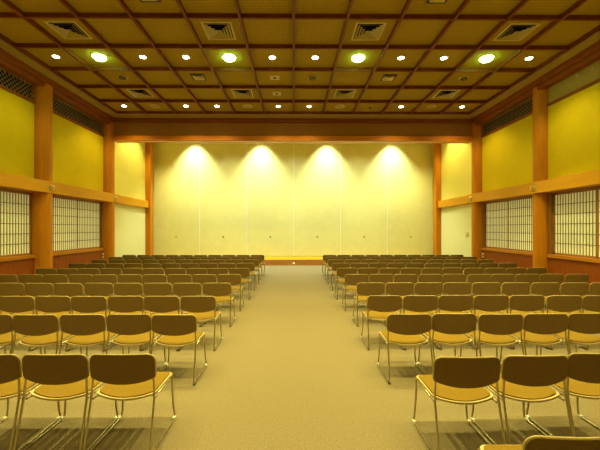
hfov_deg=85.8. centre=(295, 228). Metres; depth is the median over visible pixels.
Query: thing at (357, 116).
trim
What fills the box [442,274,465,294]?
chair
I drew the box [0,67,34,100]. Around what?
air vent
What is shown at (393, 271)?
chair
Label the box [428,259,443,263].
chair
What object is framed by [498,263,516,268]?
chair
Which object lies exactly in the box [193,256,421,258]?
stage floor
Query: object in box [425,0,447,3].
ceiling vent
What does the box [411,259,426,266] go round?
chair
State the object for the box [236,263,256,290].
chair
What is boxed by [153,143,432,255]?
wall
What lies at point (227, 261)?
chair
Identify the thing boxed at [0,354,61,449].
chair
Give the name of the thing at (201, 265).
chair
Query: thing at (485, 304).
chair
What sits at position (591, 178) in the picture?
trim
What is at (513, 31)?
ceiling vent
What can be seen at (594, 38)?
trim
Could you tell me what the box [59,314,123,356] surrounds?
chair
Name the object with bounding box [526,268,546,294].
chair
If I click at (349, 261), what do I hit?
chair
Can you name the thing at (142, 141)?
trim
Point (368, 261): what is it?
chair
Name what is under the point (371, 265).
chair
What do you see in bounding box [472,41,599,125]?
trim
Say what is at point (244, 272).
chair
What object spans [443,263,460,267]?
chair
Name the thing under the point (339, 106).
ceiling speaker
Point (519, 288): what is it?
chair
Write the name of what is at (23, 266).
baseboard
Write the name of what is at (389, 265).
chair
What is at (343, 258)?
chair
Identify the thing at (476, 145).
round column
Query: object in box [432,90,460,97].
ceiling vent
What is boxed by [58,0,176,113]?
trim
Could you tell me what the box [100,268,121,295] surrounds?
chair
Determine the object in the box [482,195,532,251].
window
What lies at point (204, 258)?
chair
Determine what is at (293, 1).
trim
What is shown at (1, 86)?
trim
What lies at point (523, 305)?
chair
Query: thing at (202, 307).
chair
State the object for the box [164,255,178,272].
chair
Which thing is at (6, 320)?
chair
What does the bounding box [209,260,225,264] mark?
chair
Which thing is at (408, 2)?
trim
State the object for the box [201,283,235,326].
chair
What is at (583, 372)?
chair
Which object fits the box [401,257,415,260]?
chair
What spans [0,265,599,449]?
floor
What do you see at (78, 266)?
chair
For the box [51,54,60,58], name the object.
recessed light
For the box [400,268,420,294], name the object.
chair
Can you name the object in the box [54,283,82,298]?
chair
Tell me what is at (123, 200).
trim
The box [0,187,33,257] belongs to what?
window
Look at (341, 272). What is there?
chair
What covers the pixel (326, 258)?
chair
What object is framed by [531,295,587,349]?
chair
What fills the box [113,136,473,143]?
trim
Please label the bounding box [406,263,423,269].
chair
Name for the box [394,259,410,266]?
chair
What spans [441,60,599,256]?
wall
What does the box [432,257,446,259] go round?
chair
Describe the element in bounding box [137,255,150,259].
chair
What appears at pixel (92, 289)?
chair
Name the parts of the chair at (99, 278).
backrest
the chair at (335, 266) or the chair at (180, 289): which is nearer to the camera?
the chair at (180, 289)
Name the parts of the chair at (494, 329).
frame, seat, backrest, frame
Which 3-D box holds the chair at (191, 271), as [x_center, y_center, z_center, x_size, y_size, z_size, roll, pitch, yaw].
[-2.483,1.373,8.248,0.527,0.785,0.556,0,0,-1]
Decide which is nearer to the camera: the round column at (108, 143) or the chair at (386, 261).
the chair at (386, 261)
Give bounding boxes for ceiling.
[0,0,599,112]
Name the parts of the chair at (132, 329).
frame, backrest, seat, frame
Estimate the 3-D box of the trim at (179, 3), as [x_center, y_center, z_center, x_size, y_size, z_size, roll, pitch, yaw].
[-2.147,-4.178,3.830,0.052,0.095,15.690,0,0,0]
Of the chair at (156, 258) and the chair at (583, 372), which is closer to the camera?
the chair at (583, 372)
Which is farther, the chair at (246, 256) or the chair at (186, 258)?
the chair at (246, 256)
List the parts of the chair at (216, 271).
backrest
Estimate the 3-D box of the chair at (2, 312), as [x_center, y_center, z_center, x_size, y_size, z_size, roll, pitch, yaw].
[-4.628,1.373,4.919,0.527,0.785,0.556,0,0,0]
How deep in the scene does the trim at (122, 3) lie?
7.37 m
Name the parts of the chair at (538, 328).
frame, seat, backrest, frame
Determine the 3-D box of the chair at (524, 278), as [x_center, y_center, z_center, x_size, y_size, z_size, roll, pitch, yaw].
[5.034,1.373,7.206,0.527,0.785,0.556,0,0,0]
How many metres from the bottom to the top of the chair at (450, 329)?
0.785 m
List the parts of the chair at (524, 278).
backrest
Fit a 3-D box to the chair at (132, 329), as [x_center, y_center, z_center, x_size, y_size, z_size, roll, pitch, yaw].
[-1.934,1.373,3.922,0.527,0.785,0.556,0,0,0]
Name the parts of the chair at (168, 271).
backrest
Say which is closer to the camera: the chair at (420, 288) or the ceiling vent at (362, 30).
the chair at (420, 288)
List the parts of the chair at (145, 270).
backrest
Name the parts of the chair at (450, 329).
frame, seat, backrest, frame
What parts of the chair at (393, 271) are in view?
backrest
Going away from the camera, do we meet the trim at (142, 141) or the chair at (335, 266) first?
the chair at (335, 266)
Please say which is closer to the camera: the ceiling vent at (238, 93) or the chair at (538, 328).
the chair at (538, 328)
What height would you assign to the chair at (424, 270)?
0.785 m
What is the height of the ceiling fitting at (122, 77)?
0.059 m
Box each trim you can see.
[0,0,146,113]
[0,12,599,20]
[0,33,116,113]
[0,39,122,117]
[0,48,113,123]
[0,84,103,136]
[0,172,118,202]
[0,248,103,261]
[16,43,567,50]
[51,67,533,72]
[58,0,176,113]
[78,85,507,89]
[100,99,485,103]
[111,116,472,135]
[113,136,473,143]
[114,118,471,122]
[116,195,147,207]
[117,0,205,113]
[117,111,468,114]
[118,114,467,118]
[142,141,436,141]
[175,0,235,113]
[234,0,264,113]
[261,259,324,265]
[292,0,294,113]
[322,0,353,113]
[352,0,411,113]
[381,0,470,114]
[410,0,528,114]
[438,196,470,207]
[439,0,587,114]
[463,30,599,118]
[467,169,599,202]
[469,25,599,114]
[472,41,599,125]
[481,78,599,137]
[481,248,599,262]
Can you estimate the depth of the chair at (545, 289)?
5.88 m
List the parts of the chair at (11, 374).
frame, backrest, seat, frame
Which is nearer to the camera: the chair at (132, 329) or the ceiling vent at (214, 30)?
the chair at (132, 329)
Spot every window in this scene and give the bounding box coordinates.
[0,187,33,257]
[53,195,102,252]
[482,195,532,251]
[549,186,599,258]
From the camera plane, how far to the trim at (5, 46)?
8.77 m
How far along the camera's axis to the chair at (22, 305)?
4.71 m
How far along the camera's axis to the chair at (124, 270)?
8.04 m
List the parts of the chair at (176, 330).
frame, backrest, seat, frame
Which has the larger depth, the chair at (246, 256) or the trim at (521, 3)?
the chair at (246, 256)
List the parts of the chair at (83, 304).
backrest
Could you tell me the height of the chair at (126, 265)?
0.785 m
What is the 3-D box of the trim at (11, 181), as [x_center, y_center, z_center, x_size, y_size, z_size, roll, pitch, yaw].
[-6.884,-1.145,4.212,0.331,0.320,16.520,0,0,0]
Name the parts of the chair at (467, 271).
backrest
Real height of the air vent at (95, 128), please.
0.435 m
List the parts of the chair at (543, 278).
backrest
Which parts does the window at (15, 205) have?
frame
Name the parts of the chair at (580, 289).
backrest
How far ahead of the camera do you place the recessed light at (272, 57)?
7.92 m
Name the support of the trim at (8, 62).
attached to the wall at (77, 150)
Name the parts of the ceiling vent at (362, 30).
blade, blade, blade, blade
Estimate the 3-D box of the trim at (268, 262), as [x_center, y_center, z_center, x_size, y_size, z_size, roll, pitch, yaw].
[-0.109,1.625,15.665,13.200,0.280,0.430,0,0,0]
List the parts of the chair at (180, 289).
backrest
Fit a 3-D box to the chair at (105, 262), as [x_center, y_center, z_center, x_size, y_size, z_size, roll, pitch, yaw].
[-6.226,1.373,10.418,0.527,0.785,0.556,0,0,0]
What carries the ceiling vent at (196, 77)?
in the ceiling
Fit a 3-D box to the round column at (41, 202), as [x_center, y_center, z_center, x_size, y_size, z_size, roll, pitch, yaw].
[-7.063,-1.105,8.961,0.500,5.740,0.500,0,0,0]
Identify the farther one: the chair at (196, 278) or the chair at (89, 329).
the chair at (196, 278)
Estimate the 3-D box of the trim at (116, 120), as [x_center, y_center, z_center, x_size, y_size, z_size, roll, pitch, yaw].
[-0.085,-4.107,12.150,13.600,0.235,0.100,0,0,0]
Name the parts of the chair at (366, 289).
frame, backrest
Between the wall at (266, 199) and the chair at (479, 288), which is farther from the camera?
the wall at (266, 199)
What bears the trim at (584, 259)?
attached to the wall at (573, 121)
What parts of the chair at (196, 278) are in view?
backrest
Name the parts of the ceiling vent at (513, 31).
blade, blade, blade, blade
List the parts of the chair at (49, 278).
backrest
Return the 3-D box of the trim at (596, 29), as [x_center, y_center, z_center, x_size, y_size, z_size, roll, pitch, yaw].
[6.333,-4.178,3.889,0.052,0.095,15.690,0,0,0]
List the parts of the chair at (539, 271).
backrest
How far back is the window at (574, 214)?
8.17 m
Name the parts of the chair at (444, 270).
backrest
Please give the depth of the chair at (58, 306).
4.71 m
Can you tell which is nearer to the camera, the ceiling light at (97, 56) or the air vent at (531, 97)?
the ceiling light at (97, 56)
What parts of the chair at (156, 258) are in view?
backrest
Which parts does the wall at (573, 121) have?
pale panel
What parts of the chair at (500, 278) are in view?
backrest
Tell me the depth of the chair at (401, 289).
5.88 m
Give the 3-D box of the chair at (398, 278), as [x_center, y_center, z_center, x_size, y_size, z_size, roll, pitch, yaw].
[2.375,1.373,7.170,0.527,0.785,0.556,0,0,0]
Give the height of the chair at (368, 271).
0.785 m
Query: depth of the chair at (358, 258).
11.25 m
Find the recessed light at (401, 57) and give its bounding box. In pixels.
[397,55,404,59]
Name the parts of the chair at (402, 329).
frame, seat, backrest, frame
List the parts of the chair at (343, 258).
backrest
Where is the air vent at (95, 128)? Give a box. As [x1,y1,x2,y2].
[53,96,103,133]
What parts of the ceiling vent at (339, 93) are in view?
blade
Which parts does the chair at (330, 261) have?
backrest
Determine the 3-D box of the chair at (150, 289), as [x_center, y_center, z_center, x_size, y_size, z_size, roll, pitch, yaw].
[-2.511,1.373,6.042,0.527,0.785,0.556,0,0,-1]
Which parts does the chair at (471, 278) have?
backrest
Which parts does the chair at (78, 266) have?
backrest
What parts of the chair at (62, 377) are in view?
frame, backrest, seat, frame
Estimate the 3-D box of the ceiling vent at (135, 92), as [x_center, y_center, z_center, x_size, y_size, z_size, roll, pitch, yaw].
[-4.840,-4.204,10.046,0.620,0.042,0.620,0,0,0]
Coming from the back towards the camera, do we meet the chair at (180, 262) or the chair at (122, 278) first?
the chair at (180, 262)
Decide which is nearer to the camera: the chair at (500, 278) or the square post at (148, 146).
the chair at (500, 278)
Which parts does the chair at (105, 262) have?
backrest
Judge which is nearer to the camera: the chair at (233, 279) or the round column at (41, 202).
the chair at (233, 279)
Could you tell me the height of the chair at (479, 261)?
0.785 m
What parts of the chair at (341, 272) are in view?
frame, backrest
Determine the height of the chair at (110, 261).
0.785 m
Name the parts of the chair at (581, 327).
frame, seat, backrest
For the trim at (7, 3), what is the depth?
7.37 m
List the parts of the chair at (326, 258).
backrest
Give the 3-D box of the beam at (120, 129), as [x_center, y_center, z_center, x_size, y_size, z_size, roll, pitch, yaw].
[-0.086,-4.165,12.350,13.980,1.380,0.300,0,0,0]
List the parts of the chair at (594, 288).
backrest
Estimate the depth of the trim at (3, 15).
6.35 m
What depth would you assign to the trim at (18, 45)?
7.41 m
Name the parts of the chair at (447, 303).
backrest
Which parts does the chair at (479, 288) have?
backrest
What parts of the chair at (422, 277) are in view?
backrest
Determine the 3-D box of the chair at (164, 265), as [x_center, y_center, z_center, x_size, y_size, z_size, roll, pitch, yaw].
[-3.565,1.373,9.387,0.527,0.785,0.556,0,0,0]
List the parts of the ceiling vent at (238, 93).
blade, blade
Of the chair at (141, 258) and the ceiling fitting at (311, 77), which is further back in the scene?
the chair at (141, 258)
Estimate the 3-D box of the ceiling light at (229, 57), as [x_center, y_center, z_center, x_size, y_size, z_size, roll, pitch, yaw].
[-1.645,-4.184,7.949,0.360,0.082,0.360,0,0,0]
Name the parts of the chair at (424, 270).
backrest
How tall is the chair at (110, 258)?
0.785 m
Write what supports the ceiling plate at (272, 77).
attached to the ceiling
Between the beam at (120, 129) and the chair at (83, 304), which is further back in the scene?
the beam at (120, 129)
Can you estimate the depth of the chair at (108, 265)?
9.17 m
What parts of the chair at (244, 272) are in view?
backrest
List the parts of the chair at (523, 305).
backrest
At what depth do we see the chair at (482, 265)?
9.23 m
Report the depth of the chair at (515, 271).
8.09 m
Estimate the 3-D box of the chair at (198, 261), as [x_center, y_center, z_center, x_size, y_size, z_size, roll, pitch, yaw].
[-3.036,1.373,10.466,0.527,0.785,0.556,0,0,-1]
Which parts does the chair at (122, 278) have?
backrest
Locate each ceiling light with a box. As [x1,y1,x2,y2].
[91,52,107,60]
[222,53,236,61]
[351,53,365,61]
[478,54,494,62]
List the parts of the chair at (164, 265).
backrest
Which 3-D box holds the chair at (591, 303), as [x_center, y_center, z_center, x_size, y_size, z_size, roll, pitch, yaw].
[4.497,1.373,4.964,0.527,0.785,0.556,0,0,0]
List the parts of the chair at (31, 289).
backrest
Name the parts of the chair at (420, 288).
backrest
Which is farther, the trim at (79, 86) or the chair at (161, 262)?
the chair at (161, 262)
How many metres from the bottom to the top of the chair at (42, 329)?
0.785 m
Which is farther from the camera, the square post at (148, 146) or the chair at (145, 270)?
the square post at (148, 146)
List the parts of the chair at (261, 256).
backrest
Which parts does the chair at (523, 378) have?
frame, seat, backrest, frame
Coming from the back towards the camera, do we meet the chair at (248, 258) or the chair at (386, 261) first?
the chair at (248, 258)
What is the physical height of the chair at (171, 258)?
0.785 m
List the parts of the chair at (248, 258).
backrest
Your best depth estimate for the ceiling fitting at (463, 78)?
8.99 m
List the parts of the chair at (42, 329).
frame, backrest, seat, frame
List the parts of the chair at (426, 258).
backrest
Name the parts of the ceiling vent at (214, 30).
blade, blade, blade, blade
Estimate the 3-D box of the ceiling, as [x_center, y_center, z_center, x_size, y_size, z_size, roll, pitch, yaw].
[-0.028,-4.265,4.000,14.800,0.080,16.400,0,0,0]
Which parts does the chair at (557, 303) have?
backrest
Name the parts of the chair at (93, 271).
backrest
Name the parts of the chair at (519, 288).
backrest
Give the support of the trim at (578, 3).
attached to the ceiling
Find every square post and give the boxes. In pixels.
[145,143,152,255]
[433,144,440,256]
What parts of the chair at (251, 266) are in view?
backrest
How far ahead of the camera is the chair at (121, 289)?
5.83 m
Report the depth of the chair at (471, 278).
6.97 m
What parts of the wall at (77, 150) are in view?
pale panel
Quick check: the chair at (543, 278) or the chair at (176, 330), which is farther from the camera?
the chair at (543, 278)
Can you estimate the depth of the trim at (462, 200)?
13.85 m
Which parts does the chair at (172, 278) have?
backrest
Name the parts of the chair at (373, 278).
backrest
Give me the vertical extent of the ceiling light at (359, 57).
0.082 m
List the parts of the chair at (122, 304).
backrest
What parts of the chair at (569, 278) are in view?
backrest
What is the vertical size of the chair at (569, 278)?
0.785 m
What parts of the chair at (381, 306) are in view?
frame, seat, backrest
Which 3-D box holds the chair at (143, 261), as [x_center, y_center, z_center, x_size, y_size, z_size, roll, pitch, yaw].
[-4.630,1.373,10.432,0.527,0.785,0.556,0,0,0]
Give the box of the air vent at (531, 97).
[482,97,532,134]
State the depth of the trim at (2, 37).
8.38 m
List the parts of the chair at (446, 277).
backrest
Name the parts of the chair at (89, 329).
frame, backrest, seat, frame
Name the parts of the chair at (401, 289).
backrest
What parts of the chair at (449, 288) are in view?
backrest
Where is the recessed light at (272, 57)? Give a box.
[268,55,275,59]
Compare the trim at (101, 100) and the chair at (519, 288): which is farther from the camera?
the trim at (101, 100)
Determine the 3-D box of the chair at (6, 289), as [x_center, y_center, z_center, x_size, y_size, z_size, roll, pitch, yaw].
[-5.196,1.373,6.045,0.527,0.785,0.556,0,0,0]
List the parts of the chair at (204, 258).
backrest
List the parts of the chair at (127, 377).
frame, backrest, seat, frame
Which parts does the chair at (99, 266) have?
backrest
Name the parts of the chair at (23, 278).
backrest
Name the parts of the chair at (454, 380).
frame, seat, backrest, frame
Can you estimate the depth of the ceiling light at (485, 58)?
7.92 m
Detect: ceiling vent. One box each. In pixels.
[43,20,92,38]
[126,89,153,96]
[140,0,161,2]
[190,74,206,80]
[200,21,235,39]
[231,89,253,97]
[334,89,355,97]
[351,22,386,39]
[380,74,396,80]
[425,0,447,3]
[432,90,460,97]
[493,22,540,40]
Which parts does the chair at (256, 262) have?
backrest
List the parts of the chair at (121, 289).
backrest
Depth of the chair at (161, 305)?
4.71 m
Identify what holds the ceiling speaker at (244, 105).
attached to the ceiling
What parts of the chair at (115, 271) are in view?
backrest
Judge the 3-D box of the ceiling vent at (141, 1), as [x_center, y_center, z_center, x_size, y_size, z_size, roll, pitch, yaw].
[-2.691,-4.208,5.821,0.380,0.034,0.380,0,0,0]
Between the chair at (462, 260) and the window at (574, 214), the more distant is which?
the chair at (462, 260)
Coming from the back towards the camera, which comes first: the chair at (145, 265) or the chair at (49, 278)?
the chair at (145, 265)
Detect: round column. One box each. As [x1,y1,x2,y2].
[31,83,52,273]
[101,121,114,267]
[471,123,483,267]
[533,87,548,273]
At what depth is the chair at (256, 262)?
10.26 m
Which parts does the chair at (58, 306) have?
frame, backrest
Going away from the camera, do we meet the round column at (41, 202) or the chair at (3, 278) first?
the chair at (3, 278)
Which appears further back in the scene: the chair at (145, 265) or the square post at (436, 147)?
the square post at (436, 147)
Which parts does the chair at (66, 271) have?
backrest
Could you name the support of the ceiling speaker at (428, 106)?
attached to the ceiling
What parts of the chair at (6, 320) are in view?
backrest, seat, frame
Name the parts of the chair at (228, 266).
backrest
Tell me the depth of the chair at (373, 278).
6.98 m
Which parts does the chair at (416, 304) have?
backrest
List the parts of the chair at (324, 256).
backrest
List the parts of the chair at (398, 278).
backrest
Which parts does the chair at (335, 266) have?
backrest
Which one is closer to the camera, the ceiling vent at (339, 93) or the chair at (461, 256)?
the ceiling vent at (339, 93)
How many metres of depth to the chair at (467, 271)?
8.07 m
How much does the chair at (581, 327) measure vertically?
0.785 m
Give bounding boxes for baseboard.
[0,250,102,295]
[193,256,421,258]
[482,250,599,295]
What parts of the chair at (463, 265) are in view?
backrest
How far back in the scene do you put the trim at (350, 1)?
7.37 m
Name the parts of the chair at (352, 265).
backrest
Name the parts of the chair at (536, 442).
backrest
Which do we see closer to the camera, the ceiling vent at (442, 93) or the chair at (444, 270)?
the chair at (444, 270)
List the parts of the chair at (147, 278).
backrest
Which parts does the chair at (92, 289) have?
backrest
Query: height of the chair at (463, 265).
0.785 m
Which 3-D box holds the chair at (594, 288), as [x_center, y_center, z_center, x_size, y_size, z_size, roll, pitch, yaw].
[5.619,1.373,6.083,0.527,0.785,0.556,0,0,0]
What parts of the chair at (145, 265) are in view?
backrest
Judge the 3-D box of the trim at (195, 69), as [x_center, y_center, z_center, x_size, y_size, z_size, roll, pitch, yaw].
[-0.059,-4.178,8.490,12.720,0.093,0.048,0,0,0]
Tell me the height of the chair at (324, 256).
0.785 m
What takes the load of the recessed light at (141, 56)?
in the ceiling
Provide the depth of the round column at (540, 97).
8.96 m
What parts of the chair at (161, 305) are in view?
backrest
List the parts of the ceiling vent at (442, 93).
blade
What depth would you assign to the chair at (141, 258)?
11.20 m
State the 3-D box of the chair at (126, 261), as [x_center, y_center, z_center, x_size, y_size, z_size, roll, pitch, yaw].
[-5.163,1.373,10.455,0.527,0.785,0.556,0,0,0]
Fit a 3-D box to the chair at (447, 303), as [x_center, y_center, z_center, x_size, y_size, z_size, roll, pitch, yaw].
[2.371,1.373,4.977,0.527,0.785,0.556,0,0,0]
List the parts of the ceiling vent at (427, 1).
blade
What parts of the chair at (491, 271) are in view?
backrest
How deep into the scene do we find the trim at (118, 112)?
11.64 m
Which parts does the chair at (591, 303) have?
backrest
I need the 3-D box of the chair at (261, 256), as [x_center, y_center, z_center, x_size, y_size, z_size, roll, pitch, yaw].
[-1.444,1.373,12.289,0.527,0.785,0.556,0,0,0]
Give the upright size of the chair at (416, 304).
0.785 m
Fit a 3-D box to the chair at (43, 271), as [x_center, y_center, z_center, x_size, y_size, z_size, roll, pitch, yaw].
[-6.205,1.373,8.200,0.527,0.785,0.556,0,0,0]
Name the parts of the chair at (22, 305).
backrest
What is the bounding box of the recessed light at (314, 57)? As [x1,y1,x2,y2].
[311,55,318,59]
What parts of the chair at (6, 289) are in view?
backrest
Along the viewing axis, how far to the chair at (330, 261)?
10.29 m
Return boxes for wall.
[0,67,144,256]
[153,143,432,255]
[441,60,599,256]
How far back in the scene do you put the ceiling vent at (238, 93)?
10.04 m
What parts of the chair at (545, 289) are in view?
backrest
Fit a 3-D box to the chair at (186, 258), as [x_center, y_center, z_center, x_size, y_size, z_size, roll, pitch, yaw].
[-3.585,1.373,11.417,0.527,0.785,0.556,0,0,0]
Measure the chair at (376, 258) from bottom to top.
0.785 m
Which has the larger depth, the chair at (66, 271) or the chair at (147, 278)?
the chair at (66, 271)
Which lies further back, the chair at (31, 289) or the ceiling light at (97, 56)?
the ceiling light at (97, 56)
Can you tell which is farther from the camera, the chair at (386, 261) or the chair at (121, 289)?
the chair at (386, 261)
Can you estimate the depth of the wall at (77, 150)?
10.50 m
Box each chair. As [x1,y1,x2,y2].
[0,275,17,282]
[0,283,35,298]
[0,296,49,350]
[0,311,15,346]
[0,314,41,353]
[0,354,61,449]
[11,314,81,353]
[13,354,118,449]
[18,274,57,295]
[24,283,68,310]
[30,296,84,350]
[36,268,56,295]
[43,274,79,295]
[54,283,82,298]
[57,268,88,295]
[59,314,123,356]
[66,296,119,350]
[67,274,92,310]
[68,263,86,278]
[79,268,109,295]
[83,353,175,449]
[84,283,112,311]
[86,263,104,273]
[91,260,107,272]
[93,274,116,291]
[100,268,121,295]
[105,296,153,350]
[106,263,123,270]
[106,314,166,371]
[109,257,123,259]
[109,260,124,263]
[114,283,145,310]
[117,274,141,295]
[122,268,142,285]
[124,257,138,262]
[124,263,142,268]
[125,260,141,263]
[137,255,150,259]
[140,257,154,259]
[141,274,172,310]
[141,296,187,350]
[142,260,157,264]
[143,263,164,273]
[143,268,170,295]
[143,283,179,310]
[151,314,206,384]
[155,257,169,267]
[159,260,174,266]
[162,263,179,274]
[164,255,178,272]
[165,268,185,286]
[167,274,196,295]
[170,257,184,267]
[173,283,204,326]
[176,260,191,266]
[178,296,222,350]
[181,263,198,269]
[185,257,199,260]
[186,268,206,275]
[192,259,208,263]
[192,274,220,310]
[199,263,217,269]
[201,257,216,278]
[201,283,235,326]
[207,268,231,295]
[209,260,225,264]
[216,257,230,260]
[216,274,243,310]
[218,263,238,285]
[226,260,243,283]
[228,268,251,299]
[231,257,247,277]
[236,255,251,272]
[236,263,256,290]
[242,260,259,284]
[246,257,262,279]
[250,255,265,273]
[322,255,336,274]
[324,257,340,279]
[326,259,344,283]
[330,263,349,290]
[334,268,356,299]
[339,257,354,277]
[342,274,369,310]
[345,259,360,263]
[348,263,368,285]
[352,283,385,326]
[355,268,378,295]
[356,257,370,259]
[361,259,376,264]
[361,295,403,349]
[365,274,392,310]
[369,263,386,268]
[371,257,385,262]
[377,314,432,383]
[378,259,393,263]
[379,268,399,282]
[382,283,413,325]
[386,257,400,260]
[387,263,404,269]
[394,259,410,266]
[394,274,417,294]
[396,295,440,349]
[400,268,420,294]
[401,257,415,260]
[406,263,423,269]
[407,282,442,310]
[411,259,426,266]
[412,356,505,449]
[416,257,430,267]
[417,313,477,374]
[418,274,442,309]
[421,268,441,295]
[425,263,443,284]
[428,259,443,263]
[428,295,476,349]
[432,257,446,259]
[436,268,462,295]
[437,282,472,309]
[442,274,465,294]
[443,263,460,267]
[444,259,459,262]
[447,257,460,262]
[450,255,463,259]
[460,314,524,366]
[461,259,476,263]
[461,263,478,273]
[461,295,512,348]
[462,257,476,259]
[464,268,484,295]
[467,274,490,294]
[470,355,574,444]
[472,282,500,309]
[475,268,507,295]
[477,259,493,265]
[477,435,599,449]
[480,263,497,268]
[491,274,514,294]
[496,295,548,348]
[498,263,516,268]
[500,313,569,364]
[501,282,529,309]
[503,274,541,310]
[505,268,525,275]
[525,353,599,436]
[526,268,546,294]
[530,274,563,294]
[531,283,559,310]
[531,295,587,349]
[540,313,599,354]
[543,283,588,310]
[565,274,588,292]
[565,295,599,349]
[581,283,599,297]
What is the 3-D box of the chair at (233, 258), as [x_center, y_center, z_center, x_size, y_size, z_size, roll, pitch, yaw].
[-1.990,1.373,11.443,0.527,0.785,0.556,0,0,0]
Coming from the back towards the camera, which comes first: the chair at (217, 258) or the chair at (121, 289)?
the chair at (217, 258)
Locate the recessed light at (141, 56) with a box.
[138,54,146,58]
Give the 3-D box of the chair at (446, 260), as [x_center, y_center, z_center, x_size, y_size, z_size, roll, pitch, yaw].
[4.996,1.373,10.511,0.527,0.785,0.556,0,0,0]
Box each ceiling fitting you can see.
[117,75,127,79]
[308,75,316,80]
[459,76,468,80]
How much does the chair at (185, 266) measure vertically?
0.785 m
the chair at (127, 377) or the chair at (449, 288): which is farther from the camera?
the chair at (449, 288)
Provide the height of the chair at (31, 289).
0.785 m
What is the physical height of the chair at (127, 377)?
0.785 m
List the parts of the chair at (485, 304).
backrest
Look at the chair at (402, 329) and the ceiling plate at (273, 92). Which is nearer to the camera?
the chair at (402, 329)
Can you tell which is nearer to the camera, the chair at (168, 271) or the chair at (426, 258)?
the chair at (168, 271)
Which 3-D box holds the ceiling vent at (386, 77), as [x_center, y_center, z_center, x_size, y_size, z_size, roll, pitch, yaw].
[2.587,-4.208,9.038,0.380,0.034,0.380,0,0,0]
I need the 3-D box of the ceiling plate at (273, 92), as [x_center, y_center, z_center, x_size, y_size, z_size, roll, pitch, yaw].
[-0.600,-4.209,10.076,0.260,0.032,0.260,0,0,0]
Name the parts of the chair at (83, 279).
backrest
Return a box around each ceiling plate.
[270,75,279,79]
[272,91,280,94]
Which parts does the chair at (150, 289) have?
backrest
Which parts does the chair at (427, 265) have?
backrest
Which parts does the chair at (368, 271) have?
backrest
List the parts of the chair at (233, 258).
backrest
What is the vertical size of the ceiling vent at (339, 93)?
0.042 m
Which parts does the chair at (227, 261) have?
backrest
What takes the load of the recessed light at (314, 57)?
in the ceiling
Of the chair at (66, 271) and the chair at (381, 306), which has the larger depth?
the chair at (66, 271)
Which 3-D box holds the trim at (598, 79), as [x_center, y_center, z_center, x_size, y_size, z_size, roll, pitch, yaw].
[6.966,-3.397,4.199,0.050,0.075,16.300,0,0,0]
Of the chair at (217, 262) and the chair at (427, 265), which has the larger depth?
the chair at (217, 262)
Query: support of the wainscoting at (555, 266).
attached to the wall at (573, 121)
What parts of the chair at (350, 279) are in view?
frame, backrest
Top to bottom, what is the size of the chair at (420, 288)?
0.785 m
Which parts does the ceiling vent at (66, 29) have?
blade, blade, blade, blade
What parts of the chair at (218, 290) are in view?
backrest, frame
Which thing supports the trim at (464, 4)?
attached to the ceiling
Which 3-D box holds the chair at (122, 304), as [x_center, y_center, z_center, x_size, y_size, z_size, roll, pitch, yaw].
[-2.500,1.373,4.920,0.527,0.785,0.556,0,0,0]
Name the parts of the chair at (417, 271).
backrest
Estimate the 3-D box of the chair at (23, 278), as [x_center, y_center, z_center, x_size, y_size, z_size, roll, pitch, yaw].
[-5.701,1.373,7.138,0.527,0.785,0.556,0,0,-1]
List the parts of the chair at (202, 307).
backrest, seat, frame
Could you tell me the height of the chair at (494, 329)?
0.785 m
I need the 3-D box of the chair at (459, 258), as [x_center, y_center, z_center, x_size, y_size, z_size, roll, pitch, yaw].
[5.530,1.373,11.495,0.527,0.785,0.556,0,0,0]
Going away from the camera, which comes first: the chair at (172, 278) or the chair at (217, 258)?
the chair at (172, 278)
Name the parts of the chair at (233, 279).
backrest, frame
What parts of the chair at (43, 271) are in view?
backrest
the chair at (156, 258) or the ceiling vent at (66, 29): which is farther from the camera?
the chair at (156, 258)
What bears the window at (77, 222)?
in the wall at (77, 150)
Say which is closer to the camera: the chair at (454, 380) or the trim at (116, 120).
the chair at (454, 380)
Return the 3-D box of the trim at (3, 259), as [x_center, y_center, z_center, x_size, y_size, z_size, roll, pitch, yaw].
[-7.143,0.748,9.050,0.240,0.085,6.200,0,0,0]
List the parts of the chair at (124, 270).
backrest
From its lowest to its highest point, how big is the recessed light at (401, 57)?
0.028 m
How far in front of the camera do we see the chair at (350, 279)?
6.97 m
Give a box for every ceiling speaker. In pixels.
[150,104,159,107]
[243,104,252,107]
[335,104,344,108]
[426,105,436,108]
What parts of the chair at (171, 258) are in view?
backrest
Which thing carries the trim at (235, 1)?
attached to the ceiling
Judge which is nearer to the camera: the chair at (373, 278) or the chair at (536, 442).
the chair at (536, 442)
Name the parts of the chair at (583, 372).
frame, seat, backrest, frame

